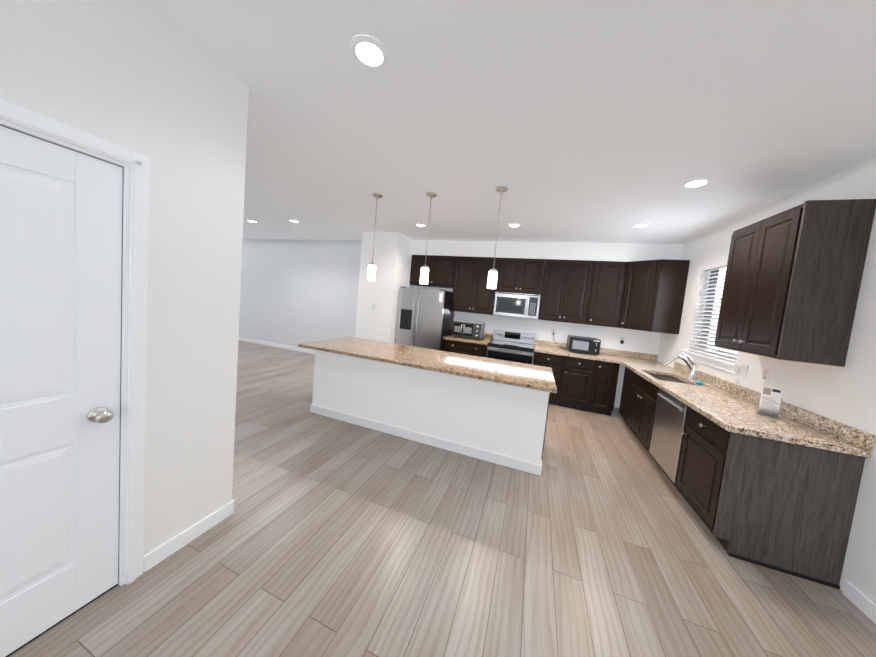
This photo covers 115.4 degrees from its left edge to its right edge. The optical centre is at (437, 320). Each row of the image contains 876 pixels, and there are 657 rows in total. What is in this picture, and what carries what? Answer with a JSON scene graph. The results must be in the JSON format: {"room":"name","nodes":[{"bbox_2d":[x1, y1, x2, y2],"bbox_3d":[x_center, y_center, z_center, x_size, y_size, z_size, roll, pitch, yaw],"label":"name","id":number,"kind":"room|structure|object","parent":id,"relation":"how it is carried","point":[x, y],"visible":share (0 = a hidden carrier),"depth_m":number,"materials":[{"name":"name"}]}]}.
{"room":"kitchen","nodes":[
{"label":"kitchen","id":0,"kind":"room"},
{"bbox_2d":[0,0,227,583],"bbox_3d":[-1.974,0.003,0.003,0.120,2.740,3.540,7,4,19],"label":"wall","id":1,"kind":"structure","parent":0,"point":[138,77],"depth_m":1.40,"materials":[{"name":"white paint"}]},
{"bbox_2d":[0,125,122,656],"bbox_3d":[-1.618,0.331,0.940,0.103,2.021,0.783,7,4,19],"label":"closet door","id":2,"kind":"structure","parent":1,"relation":"in","point":[61,227],"depth_m":1.14,"materials":[{"name":"white wood"}]},
{"bbox_2d":[0,98,150,585],"bbox_3d":[-1.660,0.288,0.952,0.142,2.100,0.940,7,4,19],"label":"door frame","id":3,"kind":"structure","parent":1,"relation":"attached to","point":[136,188],"depth_m":1.31,"materials":[{"name":"white wood"}]},
{"bbox_2d":[143,499,234,571],"bbox_3d":[-1.461,1.267,1.666,0.014,0.090,0.460,7,4,19],"label":"baseboard","id":4,"kind":"structure","parent":1,"relation":"attached to","point":[157,555],"depth_m":1.62,"materials":[{"name":"white wood"}]},
{"bbox_2d":[212,72,248,512],"bbox_3d":[-3.348,-0.293,2.449,4.380,2.740,0.120,7,4,19],"label":"wall","id":5,"kind":"structure","parent":0,"point":[236,94],"depth_m":1.71,"materials":[{"name":"white paint"}]},
{"bbox_2d":[239,239,361,350],"bbox_3d":[-4.401,-0.730,7.342,6.670,2.740,0.330,7,4,19],"label":"wall","id":6,"kind":"structure","parent":0,"point":[294,293],"depth_m":6.82,"materials":[{"name":"white paint"}]},
{"bbox_2d":[238,337,314,354],"bbox_3d":[-4.518,0.600,7.249,6.540,0.090,0.017,7,4,19],"label":"baseboard","id":7,"kind":"structure","parent":6,"relation":"attached to","point":[240,338],"depth_m":7.10,"materials":[{"name":"white wood"}]},
{"bbox_2d":[355,232,414,342],"bbox_3d":[-1.035,-0.314,5.771,0.770,2.740,1.050,7,4,19],"label":"wall","id":8,"kind":"structure","parent":0,"point":[392,257],"depth_m":5.26,"materials":[{"name":"white paint"}]},
{"bbox_2d":[9,340,875,656],"bbox_3d":[-3.338,1.108,2.875,12.020,0.100,8.150,7,4,19],"label":"floor","id":9,"kind":"structure","parent":0,"point":[339,538],"depth_m":1.66,"materials":[{"name":"brown wood"}]},
{"bbox_2d":[395,286,453,350],"bbox_3d":[-0.272,0.264,5.507,0.910,1.767,0.813,7,4,19],"label":"refrigerator","id":10,"kind":"object","parent":9,"relation":"on","point":[425,317],"visible":0.69,"depth_m":5.16,"materials":[{"name":"silver metal"}]},
{"bbox_2d":[310,349,549,475],"bbox_3d":[-0.164,0.879,3.393,2.786,0.858,0.807,7,4,19],"label":"kitchen island","id":11,"kind":"object","parent":9,"relation":"on","point":[492,410],"depth_m":2.95,"materials":[{"name":"white paint"}]},
{"bbox_2d":[298,337,556,392],"bbox_3d":[-0.166,0.434,3.299,2.870,0.036,0.970,7,4,19],"label":"island countertop","id":12,"kind":"structure","parent":11,"relation":"on","point":[541,378],"depth_m":3.07,"materials":[{"name":"beige stone"}]},
{"bbox_2d":[443,341,487,356],"bbox_3d":[0.558,0.807,5.362,0.819,0.858,0.619,7,4,19],"label":"base cabinet","id":13,"kind":"object","parent":9,"relation":"on","point":[462,347],"depth_m":5.04,"materials":[{"name":"brown wood"}]},
{"bbox_2d":[443,335,490,344],"bbox_3d":[0.591,0.359,5.319,0.835,0.040,0.648,7,4,19],"label":"countertop","id":14,"kind":"structure","parent":13,"relation":"on","point":[484,341],"depth_m":5.11,"materials":[{"name":"beige stone"}]},
{"bbox_2d":[452,320,484,339],"bbox_3d":[0.593,0.173,5.390,0.560,0.315,0.446,7,4,19],"label":"toaster oven","id":15,"kind":"object","parent":14,"relation":"on","point":[469,329],"visible":1,"depth_m":5.22,"materials":[{"name":"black metal"}]},
{"bbox_2d":[486,328,535,364],"bbox_3d":[1.302,0.759,5.021,0.778,1.135,0.723,7,4,19],"label":"range","id":16,"kind":"object","parent":9,"relation":"on","point":[512,345],"visible":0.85,"depth_m":4.83,"materials":[{"name":"silver metal"}]},
{"bbox_2d":[533,353,562,405],"bbox_3d":[1.897,0.962,4.889,0.456,0.858,0.619,7,4,19],"label":"base cabinet","id":17,"kind":"object","parent":9,"relation":"on","point":[540,359],"depth_m":4.56,"materials":[{"name":"brown wood"}]},
{"bbox_2d":[559,357,598,411],"bbox_3d":[2.327,1.012,4.737,0.462,0.858,0.619,7,4,19],"label":"base cabinet","id":18,"kind":"object","parent":9,"relation":"on","point":[585,382],"depth_m":4.45,"materials":[{"name":"brown wood"}]},
{"bbox_2d":[535,345,670,367],"bbox_3d":[2.612,0.593,4.604,1.916,0.040,0.648,7,4,19],"label":"countertop","id":19,"kind":"structure","parent":18,"relation":"on","point":[538,348],"depth_m":4.48,"materials":[{"name":"beige stone"}]},
{"bbox_2d":[566,335,600,354],"bbox_3d":[2.481,0.417,4.744,0.460,0.262,0.388,7,4,19],"label":"countertop microwave","id":20,"kind":"object","parent":19,"relation":"on","point":[587,345],"visible":1,"depth_m":4.59,"materials":[{"name":"black plastic"}]},
{"bbox_2d":[591,361,619,415],"bbox_3d":[2.697,1.054,4.607,0.327,0.858,0.619,7,4,19],"label":"base cabinet","id":21,"kind":"object","parent":9,"relation":"on","point":[606,373],"depth_m":4.32,"materials":[{"name":"brown wood"}]},
{"bbox_2d":[619,365,630,416],"bbox_3d":[3.014,1.130,3.931,0.600,0.858,0.435,7,4,19],"label":"base cabinet","id":22,"kind":"object","parent":9,"relation":"on","point":[627,373],"depth_m":4.08,"materials":[{"name":"brown wood"}]},
{"bbox_2d":[623,373,654,449],"bbox_3d":[2.789,1.152,3.334,0.622,0.858,0.835,7,4,19],"label":"base cabinet","id":23,"kind":"object","parent":9,"relation":"on","point":[641,395],"depth_m":3.44,"materials":[{"name":"brown wood"}]},
{"bbox_2d":[647,385,682,479],"bbox_3d":[2.544,1.177,2.649,0.622,0.858,0.621,7,4,19],"label":"dishwasher","id":24,"kind":"object","parent":9,"relation":"on","point":[667,413],"depth_m":2.75,"materials":[{"name":"silver metal"}]},
{"bbox_2d":[671,405,870,589],"bbox_3d":[2.340,1.198,2.077,0.622,0.858,0.594,7,4,19],"label":"base cabinet","id":25,"kind":"object","parent":9,"relation":"on","point":[753,487],"depth_m":1.82,"materials":[{"name":"brown wood"}]},
{"bbox_2d":[623,362,871,456],"bbox_3d":[2.673,0.716,2.918,0.660,0.040,2.490,7,4,19],"label":"countertop","id":26,"kind":"structure","parent":25,"relation":"on","point":[734,414],"depth_m":2.09,"materials":[{"name":"beige stone"}]},
{"bbox_2d":[651,373,690,384],"bbox_3d":[2.745,0.809,3.350,0.404,0.216,0.644,7,4,19],"label":"sink","id":27,"kind":"object","parent":26,"relation":"in","point":[662,376],"depth_m":3.45,"materials":[{"name":"silver metal"}]},
{"bbox_2d":[662,352,697,379],"bbox_3d":[2.930,0.533,3.348,0.344,0.309,0.076,7,4,19],"label":"faucet","id":28,"kind":"object","parent":26,"relation":"on","point":[690,362],"visible":1,"depth_m":3.31,"materials":[{"name":"silver metal"}]},
{"bbox_2d":[756,385,782,419],"bbox_3d":[2.559,0.626,2.134,0.089,0.225,0.115,2,5,-40],"label":"brochure holder","id":29,"kind":"object","parent":26,"relation":"on","point":[770,402],"visible":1,"depth_m":2.13,"materials":[{"name":"white paper"}]},
{"bbox_2d":[136,0,875,243],"bbox_3d":[-3.081,-1.714,2.678,12.020,0.100,8.150,7,4,19],"label":"ceiling","id":30,"kind":"structure","parent":0,"point":[592,121],"depth_m":1.64,"materials":[{"name":"white paint"}]},
{"bbox_2d":[350,35,387,68],"bbox_3d":[-0.338,-1.317,1.367,0.184,0.010,0.184,7,4,19],"label":"recessed light","id":31,"kind":"object","parent":30,"relation":"in","point":[369,50],"visible":1,"depth_m":1.35,"materials":[{"name":"white plastic"}]},
{"bbox_2d":[367,193,382,280],"bbox_3d":[-0.767,-0.990,3.337,0.124,1.011,0.124,7,4,19],"label":"pendant light","id":32,"kind":"object","parent":30,"relation":"hanging from","point":[371,271],"visible":1,"depth_m":3.32,"materials":[{"name":"white glass"}]},
{"bbox_2d":[415,223,426,226],"bbox_3d":[-0.274,-1.525,4.435,0.184,0.010,0.184,7,4,19],"label":"recessed light","id":33,"kind":"object","parent":30,"relation":"in","point":[420,225],"visible":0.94,"depth_m":4.41,"materials":[{"name":"white"}]},
{"bbox_2d":[420,192,436,283],"bbox_3d":[-0.118,-0.920,3.149,0.124,1.006,0.124,7,4,19],"label":"pendant light","id":34,"kind":"object","parent":30,"relation":"hanging from","point":[424,274],"visible":1,"depth_m":3.13,"materials":[{"name":"white glass"}]},
{"bbox_2d":[487,186,507,288],"bbox_3d":[0.600,-0.834,2.839,0.124,1.005,0.124,7,4,19],"label":"pendant light","id":35,"kind":"object","parent":30,"relation":"hanging from","point":[492,278],"visible":1,"depth_m":2.83,"materials":[{"name":"white glass"}]},
{"bbox_2d":[508,223,520,226],"bbox_3d":[1.097,-1.368,3.981,0.184,0.010,0.184,7,4,19],"label":"recessed light","id":36,"kind":"object","parent":30,"relation":"in","point":[514,225],"visible":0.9,"depth_m":3.96,"materials":[{"name":"white plastic"}]},
{"bbox_2d":[632,223,649,227],"bbox_3d":[2.566,-1.201,3.507,0.184,0.010,0.184,7,4,19],"label":"recessed light","id":37,"kind":"object","parent":30,"relation":"in","point":[639,225],"visible":0.92,"depth_m":3.49,"materials":[{"name":"white"}]},
{"bbox_2d":[682,178,710,187],"bbox_3d":[2.173,-1.155,2.335,0.184,0.010,0.184,7,4,19],"label":"recessed light","id":38,"kind":"object","parent":30,"relation":"in","point":[698,182],"visible":1,"depth_m":2.32,"materials":[{"name":"white"}]},
{"bbox_2d":[415,262,660,407],"bbox_3d":[1.632,-0.040,5.332,4.580,2.740,0.100,7,4,19],"label":"wall","id":39,"kind":"structure","parent":0,"point":[640,341],"depth_m":4.99,"materials":[{"name":"white paint"}]},
{"bbox_2d":[410,255,453,286],"bbox_3d":[-0.074,-1.000,5.678,0.934,0.610,0.325,7,4,19],"label":"upper cabinet","id":40,"kind":"object","parent":39,"relation":"attached to","point":[441,268],"depth_m":5.51,"materials":[{"name":"brown wood"}]},
{"bbox_2d":[450,256,501,314],"bbox_3d":[0.739,-0.680,5.399,0.834,1.060,0.325,7,4,19],"label":"upper cabinet","id":41,"kind":"object","parent":39,"relation":"attached to","point":[471,294],"depth_m":5.25,"materials":[{"name":"brown wood"}]},
{"bbox_2d":[498,258,545,294],"bbox_3d":[1.518,-0.808,5.116,0.778,0.625,0.325,7,4,19],"label":"upper cabinet","id":42,"kind":"object","parent":39,"relation":"attached to","point":[515,275],"depth_m":4.96,"materials":[{"name":"brown wood"}]},
{"bbox_2d":[493,292,539,318],"bbox_3d":[1.449,-0.280,5.094,0.770,0.426,0.448,7,4,19],"label":"over-the-range microwave","id":43,"kind":"object","parent":42,"relation":"attached to","point":[519,305],"visible":1,"depth_m":4.92,"materials":[{"name":"grey metal"}]},
{"bbox_2d":[551,329,562,347],"bbox_3d":[2.195,0.328,5.073,0.236,0.329,0.034,7,4,19],"label":"electrical outlet","id":44,"kind":"object","parent":39,"relation":"attached to","point":[553,333],"visible":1,"depth_m":5.10,"materials":[{"name":"white plastic"}]},
{"bbox_2d":[538,259,593,323],"bbox_3d":[2.224,-0.508,4.874,0.763,1.060,0.325,7,4,19],"label":"upper cabinet","id":45,"kind":"object","parent":39,"relation":"attached to","point":[582,292],"depth_m":4.72,"materials":[{"name":"brown wood"}]},
{"bbox_2d":[484,333,657,360],"bbox_3d":[1.967,0.425,5.163,3.532,0.100,0.020,7,4,19],"label":"backsplash","id":46,"kind":"structure","parent":39,"relation":"attached to","point":[614,353],"depth_m":4.77,"materials":[{"name":"beige stone"}]},
{"bbox_2d":[586,261,626,326],"bbox_3d":[2.798,-0.442,4.671,0.462,1.060,0.325,7,4,19],"label":"upper cabinet","id":47,"kind":"object","parent":39,"relation":"attached to","point":[609,276],"depth_m":4.52,"materials":[{"name":"brown wood"}]},
{"bbox_2d":[619,336,624,343],"bbox_3d":[3.148,0.335,4.734,0.070,0.122,0.030,7,4,19],"label":"electrical outlet","id":48,"kind":"object","parent":39,"relation":"attached to","point":[622,339],"visible":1,"depth_m":4.74,"materials":[{"name":"white plastic"}]},
{"bbox_2d":[618,259,689,333],"bbox_3d":[3.291,-0.374,4.346,0.683,1.060,0.610,7,4,19],"label":"upper cabinet","id":49,"kind":"object","parent":39,"relation":"attached to","point":[653,295],"visible":0.98,"depth_m":4.08,"materials":[{"name":"brown wood"}]},
{"bbox_2d":[412,240,682,261],"bbox_3d":[1.626,-1.256,5.068,4.480,0.288,0.315,7,4,19],"label":"wall","id":50,"kind":"structure","parent":0,"point":[624,252],"depth_m":4.77,"materials":[{"name":"white paint"}]},
{"bbox_2d":[657,157,875,604],"bbox_3d":[2.360,0.345,0.755,0.100,2.740,8.050,7,4,19],"label":"wall","id":51,"kind":"structure","parent":0,"point":[846,395],"depth_m":1.89,"materials":[{"name":"white paint"}]},
{"bbox_2d":[682,261,739,373],"bbox_3d":[3.247,-0.075,3.212,0.135,1.205,1.080,7,4,19],"label":"kitchen window","id":52,"kind":"structure","parent":51,"relation":"in","point":[707,307],"depth_m":3.39,"materials":[{"name":"white"}]},
{"bbox_2d":[735,376,740,384],"bbox_3d":[2.974,0.614,2.751,0.012,0.115,0.070,7,4,19],"label":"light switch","id":53,"kind":"object","parent":51,"relation":"attached to","point":[738,381],"visible":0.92,"depth_m":2.75,"materials":[{"name":"white plastic"}]},
{"bbox_2d":[738,363,747,376],"bbox_3d":[2.975,0.477,2.703,0.008,0.115,0.115,7,4,19],"label":"light switch","id":54,"kind":"object","parent":51,"relation":"attached to","point":[743,369],"visible":1,"depth_m":2.69,"materials":[{"name":"white plastic"}]},
{"bbox_2d":[761,369,769,382],"bbox_3d":[2.881,0.487,2.439,0.008,0.115,0.070,7,4,19],"label":"electrical outlet","id":55,"kind":"object","parent":51,"relation":"attached to","point":[765,375],"visible":1,"depth_m":2.43,"materials":[{"name":"white plastic"}]},
{"bbox_2d":[675,362,874,452],"bbox_3d":[2.979,0.681,2.807,0.020,0.100,2.490,7,4,19],"label":"backsplash","id":56,"kind":"structure","parent":51,"relation":"attached to","point":[865,440],"depth_m":2.02,"materials":[{"name":"beige stone"}]},
{"bbox_2d":[714,199,875,366],"bbox_3d":[2.701,-0.265,2.221,0.357,1.088,0.780,7,4,19],"label":"upper cabinet","id":57,"kind":"object","parent":51,"relation":"attached to","point":[792,282],"visible":1,"depth_m":1.90,"materials":[{"name":"brown wood"}]},
{"bbox_2d":[842,580,875,623],"bbox_3d":[1.674,1.709,-0.569,0.014,0.090,4.800,7,4,19],"label":"baseboard","id":58,"kind":"structure","parent":51,"relation":"attached to","point":[863,603],"depth_m":1.60,"materials":[{"name":"white wood"}]}
]}

